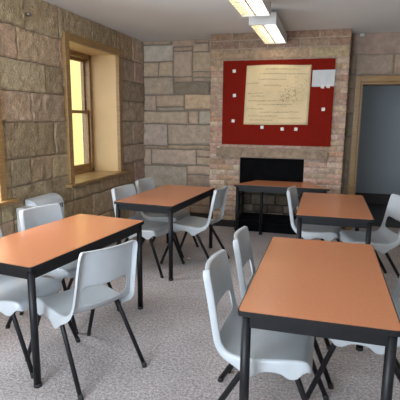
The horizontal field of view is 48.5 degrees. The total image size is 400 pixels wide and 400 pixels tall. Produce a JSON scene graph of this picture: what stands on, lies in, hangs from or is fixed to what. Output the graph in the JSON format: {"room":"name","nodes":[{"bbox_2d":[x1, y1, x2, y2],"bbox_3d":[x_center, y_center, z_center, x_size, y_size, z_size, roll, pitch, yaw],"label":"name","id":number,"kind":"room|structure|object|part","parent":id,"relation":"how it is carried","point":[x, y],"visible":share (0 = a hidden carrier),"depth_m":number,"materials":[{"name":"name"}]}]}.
{"room":"classroom","nodes":[
{"label":"classroom","id":0,"kind":"room"},
{"bbox_2d":[0,0,144,236],"bbox_3d":[-2.147,-0.449,3.436,0.577,2.663,8.480,3,11,16],"label":"wall","id":1,"kind":"structure","parent":0,"point":[32,81],"depth_m":4.49,"materials":[{"name":"stone"}]},
{"bbox_2d":[0,96,18,206],"bbox_3d":[-2.147,-0.674,3.279,0.635,1.680,1.500,3,11,16],"label":"window","id":2,"kind":"structure","parent":1,"relation":"in","point":[4,200],"depth_m":3.88,"materials":[{"name":"brown wood"}]},
{"bbox_3d":[-1.915,-0.688,3.199,0.046,1.620,1.340,3,11,16],"label":"casing","id":3,"kind":"part","parent":2,"relation":"part of","materials":[{"name":"brown wood"}]},
{"bbox_3d":[-2.068,0.116,3.399,0.455,0.035,1.500,3,11,16],"label":"sill","id":4,"kind":"part","parent":2,"relation":"part of","materials":[{"name":"brown wood"}]},
{"bbox_2d":[16,193,63,231],"bbox_3d":[-1.558,0.239,4.388,0.136,0.535,0.570,3,11,16],"label":"wall heater","id":5,"kind":"object","parent":1,"relation":"attached to","point":[50,198],"visible":0.16,"depth_m":4.33,"materials":[{"name":"metal"}]},
{"bbox_2d":[61,31,129,187],"bbox_3d":[-1.498,-1.080,5.522,0.635,1.680,1.500,3,11,16],"label":"window","id":6,"kind":"structure","parent":1,"relation":"in","point":[101,78],"depth_m":5.96,"materials":[{"name":"brown wood"}]},
{"bbox_3d":[-1.694,-1.437,5.503,0.035,0.705,1.010,3,11,16],"label":"sash","id":7,"kind":"part","parent":6,"relation":"part of","materials":[{"name":"brown wood"}]},
{"bbox_3d":[-1.662,-0.746,5.619,0.035,0.775,1.010,3,11,16],"label":"sash","id":8,"kind":"part","parent":6,"relation":"part of","materials":[{"name":"brown wood"}]},
{"bbox_3d":[-1.667,-1.078,5.560,0.110,1.540,1.090,3,11,16],"label":"frame","id":9,"kind":"part","parent":6,"relation":"part of","materials":[{"name":"brown wood"}]},
{"bbox_3d":[-1.419,-0.290,5.642,0.455,0.035,1.500,3,11,16],"label":"sill","id":10,"kind":"part","parent":6,"relation":"part of","materials":[{"name":"brown wood"}]},
{"bbox_2d":[0,203,399,399],"bbox_3d":[0.748,0.889,3.907,5.950,0.112,10.500,3,11,16],"label":"floor","id":11,"kind":"structure","parent":0,"point":[172,331],"depth_m":2.98,"materials":[{"name":"carpet"}]},
{"bbox_2d":[0,228,79,378],"bbox_3d":[-1.202,0.595,2.886,0.640,0.832,0.489,4,11,18],"label":"chair","id":12,"kind":"object","parent":11,"relation":"on","point":[13,290],"visible":0.66,"depth_m":2.83,"materials":[{"name":"grey plastic"}]},
{"bbox_3d":[-1.304,0.738,3.175,0.263,0.414,0.026,6,12,27],"label":"leg","id":13,"kind":"part","parent":12,"relation":"part of","materials":[{"name":"black metal"}]},
{"bbox_3d":[-1.067,0.836,2.654,0.193,0.410,0.026,7,12,30],"label":"leg","id":14,"kind":"part","parent":12,"relation":"part of","materials":[{"name":"black metal"}]},
{"bbox_3d":[-1.213,0.550,2.882,0.467,0.226,0.461,4,11,18],"label":"seat","id":15,"kind":"part","parent":12,"relation":"part of","materials":[{"name":"grey plastic"}]},
{"bbox_3d":[-0.929,0.765,3.050,0.193,0.410,0.026,2,10,7],"label":"leg","id":16,"kind":"part","parent":12,"relation":"part of","materials":[{"name":"black metal"}]},
{"bbox_2d":[19,203,118,333],"bbox_3d":[-1.026,0.490,3.463,0.640,0.832,0.489,7,12,30],"label":"chair","id":17,"kind":"object","parent":11,"relation":"on","point":[36,216],"visible":0.3,"depth_m":3.44,"materials":[{"name":"grey plastic"}]},
{"bbox_3d":[-1.246,0.225,3.549,0.122,0.347,0.429,7,12,30],"label":"backrest","id":18,"kind":"part","parent":17,"relation":"part of","materials":[{"name":"grey plastic"}]},
{"bbox_3d":[-1.036,0.445,3.461,0.467,0.226,0.461,7,12,30],"label":"seat","id":19,"kind":"part","parent":17,"relation":"part of","materials":[{"name":"grey plastic"}]},
{"bbox_3d":[-0.950,0.735,3.209,0.193,0.410,0.026,10,14,42],"label":"leg","id":20,"kind":"part","parent":17,"relation":"part of","materials":[{"name":"black metal"}]},
{"bbox_3d":[-1.071,0.632,3.767,0.263,0.414,0.026,9,13,38],"label":"leg","id":21,"kind":"part","parent":17,"relation":"part of","materials":[{"name":"black metal"}]},
{"bbox_2d":[0,214,143,388],"bbox_3d":[-0.967,0.598,3.136,0.630,0.731,1.235,5,11,22],"label":"table","id":22,"kind":"object","parent":11,"relation":"on","point":[29,254],"visible":0.81,"depth_m":2.87,"materials":[{"name":"orange laminate"}]},
{"bbox_3d":[-0.933,0.719,2.500,0.042,0.684,0.042,5,11,22],"label":"leg","id":23,"kind":"part","parent":22,"relation":"part of","materials":[{"name":"black metal"}]},
{"bbox_3d":[-0.483,0.529,3.560,0.042,0.684,0.042,5,11,22],"label":"leg","id":24,"kind":"part","parent":22,"relation":"part of","materials":[{"name":"black metal"}]},
{"bbox_2d":[25,240,146,399],"bbox_3d":[-0.719,0.628,2.730,0.640,0.832,0.489,10,14,41],"label":"chair","id":25,"kind":"object","parent":11,"relation":"on","point":[95,268],"visible":0.98,"depth_m":2.56,"materials":[{"name":"grey plastic"}]},
{"bbox_3d":[-1.025,0.818,2.754,0.193,0.410,0.026,6,12,29],"label":"leg","id":26,"kind":"part","parent":25,"relation":"part of","materials":[{"name":"black metal"}]},
{"bbox_3d":[-0.731,0.869,2.493,0.026,0.414,0.263,-8,13,-39],"label":"leg","id":27,"kind":"part","parent":25,"relation":"part of","materials":[{"name":"black metal"}]},
{"bbox_3d":[-0.710,0.585,2.714,0.467,0.226,0.461,10,14,41],"label":"seat","id":28,"kind":"part","parent":25,"relation":"part of","materials":[{"name":"grey plastic"}]},
{"bbox_3d":[-0.740,0.764,3.064,0.026,0.410,0.193,-7,13,-35],"label":"leg","id":29,"kind":"part","parent":25,"relation":"part of","materials":[{"name":"black metal"}]},
{"bbox_3d":[-0.525,0.422,2.516,0.122,0.347,0.429,10,14,41],"label":"backrest","id":30,"kind":"part","parent":25,"relation":"part of","materials":[{"name":"grey plastic"}]},
{"bbox_3d":[-0.447,0.815,2.804,0.263,0.414,0.026,7,12,33],"label":"leg","id":31,"kind":"part","parent":25,"relation":"part of","materials":[{"name":"black metal"}]},
{"bbox_2d":[111,184,184,277],"bbox_3d":[-0.544,0.289,4.584,0.640,0.832,0.489,5,11,24],"label":"chair","id":32,"kind":"object","parent":11,"relation":"on","point":[150,229],"visible":0.62,"depth_m":4.54,"materials":[{"name":"grey plastic"}]},
{"bbox_3d":[-0.777,0.028,4.647,0.122,0.347,0.429,5,11,24],"label":"backrest","id":33,"kind":"part","parent":32,"relation":"part of","materials":[{"name":"grey plastic"}]},
{"bbox_3d":[-0.554,0.244,4.581,0.467,0.226,0.461,5,11,24],"label":"seat","id":34,"kind":"part","parent":32,"relation":"part of","materials":[{"name":"grey plastic"}]},
{"bbox_3d":[-0.438,0.532,4.340,0.193,0.410,0.026,8,13,36],"label":"leg","id":35,"kind":"part","parent":32,"relation":"part of","materials":[{"name":"black metal"}]},
{"bbox_3d":[-0.259,0.464,4.719,0.193,0.410,0.026,3,11,12],"label":"leg","id":36,"kind":"part","parent":32,"relation":"part of","materials":[{"name":"black metal"}]},
{"bbox_2d":[114,185,214,280],"bbox_3d":[-0.336,0.293,4.831,0.630,0.731,1.235,4,11,20],"label":"table","id":37,"kind":"object","parent":11,"relation":"on","point":[165,199],"visible":0.86,"depth_m":4.42,"materials":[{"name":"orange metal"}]},
{"bbox_3d":[-0.802,0.373,4.390,0.042,0.684,0.042,4,11,20],"label":"leg","id":38,"kind":"part","parent":37,"relation":"part of","materials":[{"name":"black metal"}]},
{"bbox_3d":[-0.276,0.413,4.198,0.042,0.684,0.042,4,11,20],"label":"leg","id":39,"kind":"part","parent":37,"relation":"part of","materials":[{"name":"black metal"}]},
{"bbox_3d":[0.131,0.219,5.274,0.042,0.684,0.042,4,11,20],"label":"leg","id":40,"kind":"part","parent":37,"relation":"part of","materials":[{"name":"black metal"}]},
{"bbox_2d":[135,177,198,257],"bbox_3d":[-0.391,0.179,5.186,0.640,0.832,0.489,4,11,20],"label":"chair","id":41,"kind":"object","parent":11,"relation":"on","point":[144,184],"visible":0.52,"depth_m":5.11,"materials":[{"name":"grey plastic"}]},
{"bbox_3d":[-0.630,-0.078,5.233,0.122,0.347,0.429,4,11,20],"label":"backrest","id":42,"kind":"part","parent":41,"relation":"part of","materials":[{"name":"grey plastic"}]},
{"bbox_3d":[-0.402,0.135,5.182,0.467,0.226,0.461,4,11,20],"label":"seat","id":43,"kind":"part","parent":41,"relation":"part of","materials":[{"name":"grey plastic"}]},
{"bbox_3d":[-0.265,0.422,4.950,0.193,0.410,0.026,7,12,32],"label":"leg","id":44,"kind":"part","parent":41,"relation":"part of","materials":[{"name":"black metal"}]},
{"bbox_2d":[160,185,229,263],"bbox_3d":[-0.044,0.259,4.772,0.640,0.832,0.489,5,11,21],"label":"chair","id":45,"kind":"object","parent":11,"relation":"on","point":[193,225],"visible":0.92,"depth_m":4.64,"materials":[{"name":"grey plastic"}]},
{"bbox_3d":[-0.327,0.468,4.693,0.193,0.410,0.026,2,11,10],"label":"leg","id":46,"kind":"part","parent":45,"relation":"part of","materials":[{"name":"black metal"}]},
{"bbox_3d":[-0.169,0.399,5.081,0.193,0.410,0.026,7,12,33],"label":"leg","id":47,"kind":"part","parent":45,"relation":"part of","materials":[{"name":"black metal"}]},
{"bbox_3d":[-0.032,0.216,4.760,0.467,0.226,0.461,5,11,21],"label":"seat","id":48,"kind":"part","parent":45,"relation":"part of","materials":[{"name":"grey plastic"}]},
{"bbox_3d":[0.040,0.498,4.549,0.263,0.414,0.026,7,12,30],"label":"leg","id":49,"kind":"part","parent":45,"relation":"part of","materials":[{"name":"black metal"}]},
{"bbox_3d":[0.199,0.040,4.634,0.122,0.347,0.429,5,11,21],"label":"backrest","id":50,"kind":"part","parent":45,"relation":"part of","materials":[{"name":"grey plastic"}]},
{"bbox_3d":[0.199,0.429,4.936,0.263,0.414,0.026,3,11,13],"label":"leg","id":51,"kind":"part","parent":45,"relation":"part of","materials":[{"name":"black metal"}]},
{"bbox_2d":[203,249,328,399],"bbox_3d":[0.349,0.724,2.260,0.640,0.832,0.489,3,11,16],"label":"chair","id":52,"kind":"object","parent":11,"relation":"on","point":[288,355],"visible":0.74,"depth_m":2.15,"materials":[{"name":"grey plastic"}]},
{"bbox_3d":[0.102,0.470,2.285,0.122,0.347,0.429,3,11,16],"label":"backrest","id":53,"kind":"part","parent":52,"relation":"part of","materials":[{"name":"grey plastic"}]},
{"bbox_3d":[0.234,0.869,2.543,0.263,0.414,0.026,5,11,24],"label":"leg","id":54,"kind":"part","parent":52,"relation":"part of","materials":[{"name":"black metal"}]},
{"bbox_3d":[0.118,0.942,2.142,0.263,0.414,0.026,2,10,7],"label":"leg","id":55,"kind":"part","parent":52,"relation":"part of","materials":[{"name":"black metal"}]},
{"bbox_3d":[0.338,0.680,2.255,0.467,0.226,0.461,3,11,16],"label":"seat","id":56,"kind":"part","parent":52,"relation":"part of","materials":[{"name":"grey plastic"}]},
{"bbox_3d":[0.499,0.965,2.036,0.193,0.410,0.026,6,12,27],"label":"leg","id":57,"kind":"part","parent":52,"relation":"part of","materials":[{"name":"black metal"}]},
{"bbox_3d":[0.615,0.892,2.437,0.193,0.410,0.026,1,10,4],"label":"leg","id":58,"kind":"part","parent":52,"relation":"part of","materials":[{"name":"black metal"}]},
{"bbox_2d":[228,226,333,389],"bbox_3d":[0.527,0.628,2.793,0.640,0.832,0.489,3,11,15],"label":"chair","id":59,"kind":"object","parent":11,"relation":"on","point":[242,247],"visible":0.27,"depth_m":2.70,"materials":[{"name":"grey plastic"}]},
{"bbox_3d":[0.279,0.375,2.814,0.122,0.347,0.429,3,11,15],"label":"backrest","id":60,"kind":"part","parent":59,"relation":"part of","materials":[{"name":"grey plastic"}]},
{"bbox_3d":[0.682,0.868,2.572,0.190,0.410,0.060,3,11,15],"label":"leg","id":61,"kind":"part","parent":59,"relation":"part of","materials":[{"name":"black metal"}]},
{"bbox_3d":[0.791,0.795,2.975,0.193,0.410,0.026,1,10,3],"label":"leg","id":62,"kind":"part","parent":59,"relation":"part of","materials":[{"name":"black metal"}]},
{"bbox_2d":[234,180,328,240],"bbox_3d":[1.025,0.157,5.638,1.135,0.731,0.490,3,11,15],"label":"table","id":63,"kind":"object","parent":11,"relation":"on","point":[261,186],"visible":0.6,"depth_m":5.48,"materials":[{"name":"orange laminate"}]},
{"bbox_3d":[0.464,0.168,5.573,0.042,0.684,0.042,3,11,15],"label":"leg","id":64,"kind":"part","parent":63,"relation":"part of","materials":[{"name":"black metal"}]},
{"bbox_3d":[0.815,0.109,5.909,0.042,0.684,0.042,3,11,15],"label":"leg","id":65,"kind":"part","parent":63,"relation":"part of","materials":[{"name":"black metal"}]},
{"bbox_2d":[287,186,340,241],"bbox_3d":[1.210,0.307,4.577,0.640,0.832,0.489,5,11,21],"label":"chair","id":66,"kind":"object","parent":11,"relation":"on","point":[328,233],"visible":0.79,"depth_m":4.45,"materials":[{"name":"grey plastic"}]},
{"bbox_3d":[0.972,0.048,4.627,0.122,0.347,0.429,5,11,21],"label":"backrest","id":67,"kind":"part","parent":66,"relation":"part of","materials":[{"name":"grey plastic"}]},
{"bbox_3d":[1.199,0.262,4.573,0.467,0.226,0.461,5,11,21],"label":"seat","id":68,"kind":"part","parent":66,"relation":"part of","materials":[{"name":"grey plastic"}]},
{"bbox_2d":[238,237,399,399],"bbox_3d":[0.639,0.739,2.455,0.652,0.731,1.260,3,11,16],"label":"table","id":69,"kind":"object","parent":11,"relation":"on","point":[315,288],"visible":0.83,"depth_m":2.01,"materials":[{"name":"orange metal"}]},
{"bbox_3d":[0.196,0.827,1.970,0.044,0.684,0.043,3,11,16],"label":"leg","id":70,"kind":"part","parent":69,"relation":"part of","materials":[{"name":"black metal"}]},
{"bbox_3d":[0.756,0.861,1.815,0.044,0.684,0.043,3,11,16],"label":"leg","id":71,"kind":"part","parent":69,"relation":"part of","materials":[{"name":"black metal"}]},
{"bbox_2d":[296,192,373,243],"bbox_3d":[1.281,0.397,4.350,0.630,0.731,1.235,3,11,15],"label":"table","id":72,"kind":"object","parent":11,"relation":"on","point":[342,210],"visible":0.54,"depth_m":3.90,"materials":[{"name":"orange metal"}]},
{"bbox_3d":[0.854,0.484,3.872,0.042,0.684,0.042,3,11,15],"label":"leg","id":73,"kind":"part","parent":72,"relation":"part of","materials":[{"name":"black metal"}]},
{"bbox_3d":[1.395,0.516,3.724,0.042,0.684,0.042,3,11,15],"label":"leg","id":74,"kind":"part","parent":72,"relation":"part of","materials":[{"name":"black metal"}]},
{"bbox_2d":[306,276,399,399],"bbox_3d":[0.905,0.685,2.504,0.640,0.832,0.489,3,11,11],"label":"chair","id":75,"kind":"object","parent":11,"relation":"on","point":[380,350],"visible":0.16,"depth_m":2.35,"materials":[{"name":"grey plastic"}]},
{"bbox_3d":[0.649,0.904,2.374,0.193,0.410,0.026,0,10,-1],"label":"leg","id":76,"kind":"part","parent":75,"relation":"part of","materials":[{"name":"black metal"}]},
{"bbox_3d":[0.917,0.641,2.493,0.467,0.226,0.461,3,11,11],"label":"seat","id":77,"kind":"part","parent":75,"relation":"part of","materials":[{"name":"grey plastic"}]},
{"bbox_3d":[1.161,0.457,2.412,0.122,0.347,0.429,3,11,11],"label":"backrest","id":78,"kind":"part","parent":75,"relation":"part of","materials":[{"name":"grey plastic"}]},
{"bbox_3d":[1.038,0.921,2.301,0.263,0.414,0.026,4,11,19],"label":"leg","id":79,"kind":"part","parent":75,"relation":"part of","materials":[{"name":"black metal"}]},
{"bbox_2d":[338,194,399,278],"bbox_3d":[1.588,0.377,4.215,0.640,0.832,0.489,1,10,0],"label":"chair","id":80,"kind":"object","parent":11,"relation":"on","point":[383,240],"visible":0.84,"depth_m":4.21,"materials":[{"name":"grey plastic"}]},
{"bbox_3d":[1.600,0.333,4.207,0.467,0.226,0.461,1,10,0],"label":"seat","id":81,"kind":"part","parent":80,"relation":"part of","materials":[{"name":"grey plastic"}]},
{"bbox_3d":[1.764,0.531,4.460,0.263,0.414,0.026,-1,11,-8],"label":"leg","id":82,"kind":"part","parent":80,"relation":"part of","materials":[{"name":"black metal"}]},
{"bbox_3d":[1.849,0.140,4.173,0.122,0.347,0.429,1,10,0],"label":"backrest","id":83,"kind":"part","parent":80,"relation":"part of","materials":[{"name":"grey plastic"}]},
{"bbox_3d":[1.764,0.608,4.043,0.263,0.414,0.026,2,11,8],"label":"leg","id":84,"kind":"part","parent":80,"relation":"part of","materials":[{"name":"black metal"}]},
{"bbox_2d":[43,0,399,41],"bbox_3d":[0.209,-1.654,2.535,5.350,0.100,8.480,3,11,16],"label":"ceiling","id":85,"kind":"structure","parent":0,"point":[141,20],"depth_m":4.92,"materials":[{"name":"paint"}]},
{"bbox_2d":[228,0,270,16],"bbox_3d":[0.364,-1.718,3.620,0.282,0.164,1.224,3,11,16],"label":"ceiling light","id":86,"kind":"object","parent":85,"relation":"attached to","point":[245,8],"visible":1,"depth_m":3.94,"materials":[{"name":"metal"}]},
{"bbox_3d":[0.387,-1.673,3.712,0.262,0.036,0.012,3,11,16],"label":"louvre blade","id":87,"kind":"part","parent":86,"relation":"part of","materials":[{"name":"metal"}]},
{"bbox_3d":[0.410,-1.688,3.793,0.262,0.036,0.012,3,11,16],"label":"louvre blade","id":88,"kind":"part","parent":86,"relation":"part of","materials":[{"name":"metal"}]},
{"bbox_3d":[0.434,-1.703,3.874,0.262,0.036,0.012,3,11,16],"label":"louvre blade","id":89,"kind":"part","parent":86,"relation":"part of","materials":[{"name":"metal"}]},
{"bbox_3d":[0.457,-1.717,3.956,0.262,0.036,0.012,3,11,16],"label":"louvre blade","id":90,"kind":"part","parent":86,"relation":"part of","materials":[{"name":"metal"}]},
{"bbox_3d":[0.481,-1.732,4.037,0.262,0.036,0.012,3,11,16],"label":"louvre blade","id":91,"kind":"part","parent":86,"relation":"part of","materials":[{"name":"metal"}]},
{"bbox_3d":[0.504,-1.747,4.118,0.262,0.036,0.012,3,11,16],"label":"louvre blade","id":92,"kind":"part","parent":86,"relation":"part of","materials":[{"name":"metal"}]},
{"bbox_2d":[249,12,286,43],"bbox_3d":[0.810,-1.993,5.143,0.282,0.164,1.224,3,11,16],"label":"ceiling light","id":93,"kind":"object","parent":85,"relation":"attached to","point":[270,29],"visible":0.91,"depth_m":4.87,"materials":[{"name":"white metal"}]},
{"bbox_3d":[0.668,-1.846,4.667,0.262,0.036,0.012,3,11,16],"label":"louvre blade","id":94,"kind":"part","parent":93,"relation":"part of","materials":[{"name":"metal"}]},
{"bbox_3d":[0.692,-1.861,4.748,0.262,0.036,0.012,3,11,16],"label":"louvre blade","id":95,"kind":"part","parent":93,"relation":"part of","materials":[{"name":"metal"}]},
{"bbox_3d":[0.715,-1.875,4.829,0.262,0.036,0.012,3,11,16],"label":"louvre blade","id":96,"kind":"part","parent":93,"relation":"part of","materials":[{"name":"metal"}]},
{"bbox_3d":[0.739,-1.890,4.910,0.262,0.036,0.012,3,11,16],"label":"louvre blade","id":97,"kind":"part","parent":93,"relation":"part of","materials":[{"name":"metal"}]},
{"bbox_3d":[0.762,-1.905,4.991,0.262,0.036,0.012,3,11,16],"label":"louvre blade","id":98,"kind":"part","parent":93,"relation":"part of","materials":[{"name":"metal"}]},
{"bbox_3d":[0.786,-1.919,5.072,0.262,0.036,0.012,3,11,16],"label":"louvre blade","id":99,"kind":"part","parent":93,"relation":"part of","materials":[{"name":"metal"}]},
{"bbox_3d":[0.809,-1.934,5.153,0.262,0.036,0.012,3,11,16],"label":"louvre blade","id":100,"kind":"part","parent":93,"relation":"part of","materials":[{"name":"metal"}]},
{"bbox_2d":[143,32,399,228],"bbox_3d":[1.403,-0.963,6.414,4.850,2.661,0.321,3,11,16],"label":"wall","id":101,"kind":"structure","parent":0,"point":[176,77],"depth_m":6.65,"materials":[{"name":"stone"}]},
{"bbox_2d":[190,212,208,217],"bbox_3d":[-0.347,0.226,6.941,1.100,0.100,0.030,3,11,16],"label":"baseboard","id":102,"kind":"structure","parent":101,"relation":"attached to","point":[203,215],"depth_m":6.83,"materials":[{"name":"black wood"}]},
{"bbox_2d":[345,76,399,229],"bbox_3d":[2.609,-0.613,6.124,1.039,2.100,0.370,3,11,16],"label":"door frame","id":103,"kind":"structure","parent":101,"relation":"in","point":[360,81],"depth_m":5.99,"materials":[{"name":"brown wood"}]},
{"bbox_2d":[209,28,351,219],"bbox_3d":[1.059,-0.922,6.185,1.832,2.657,0.389,3,11,16],"label":"wall","id":104,"kind":"structure","parent":0,"point":[328,43],"depth_m":5.91,"materials":[{"name":"brick"}]},
{"bbox_2d":[213,219,234,226],"bbox_3d":[0.992,0.369,6.228,1.855,0.100,0.024,3,11,16],"label":"baseboard","id":105,"kind":"structure","parent":104,"relation":"attached to","point":[227,223],"depth_m":6.39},
{"bbox_2d":[216,148,327,234],"bbox_3d":[0.980,-0.154,6.237,1.505,1.130,0.545,3,11,16],"label":"fireplace","id":106,"kind":"object","parent":104,"relation":"attached to","point":[276,216],"visible":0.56,"depth_m":6.16,"materials":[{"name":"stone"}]},
{"bbox_3d":[0.986,-0.385,6.154,0.875,0.410,0.040,3,11,16],"label":"register plate","id":107,"kind":"part","parent":106,"relation":"part of","materials":[{"name":"black metal"}]},
{"bbox_2d":[222,58,335,146],"bbox_3d":[1.012,-1.289,5.918,1.455,1.115,0.026,3,11,16],"label":"pinboard","id":108,"kind":"object","parent":104,"relation":"attached to","point":[317,132],"visible":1,"depth_m":5.95,"materials":[{"name":"red fabric"}]},
{"bbox_2d":[243,65,311,124],"bbox_3d":[1.012,-1.388,5.880,0.865,0.779,0.009,3,11,16],"label":"poster","id":109,"kind":"object","parent":108,"relation":"attached to","point":[274,94],"visible":1,"depth_m":5.88,"materials":[{"name":"paper"}]},
{"bbox_2d":[312,69,335,86],"bbox_3d":[1.581,-1.559,5.689,0.282,0.210,0.002,3,11,16],"label":"paper sheet","id":110,"kind":"object","parent":108,"relation":"attached to","point":[319,77],"visible":1,"depth_m":5.69,"materials":[{"name":"white paper"}]},
{"bbox_2d":[355,86,399,194],"bbox_3d":[3.279,-0.985,7.077,3.200,2.500,1.970,3,11,16],"label":"wall","id":111,"kind":"structure","parent":0,"point":[378,162],"depth_m":8.01,"materials":[{"name":"grey paint"}]},
{"bbox_2d":[355,192,390,203],"bbox_3d":[3.508,-0.010,8.112,3.000,0.188,0.020,3,11,16],"label":"baseboard","id":112,"kind":"structure","parent":111,"relation":"attached to","point":[374,198],"depth_m":8.18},
{"label":"outside","id":113,"kind":"structure","parent":0,"visible":0},
{"bbox_3d":[-6.977,1.176,7.516,10.690,0.100,22.000,3,11,16],"label":"ground","id":114,"kind":"structure","parent":113,"visible":0},
{"bbox_2d":[70,60,83,164],"bbox_3d":[-3.767,-3.244,12.090,3.900,7.000,6.070,3,11,16],"label":"neighbouring wing","id":115,"kind":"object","parent":114,"relation":"on","point":[75,72],"visible":0.02,"depth_m":9.35}
]}

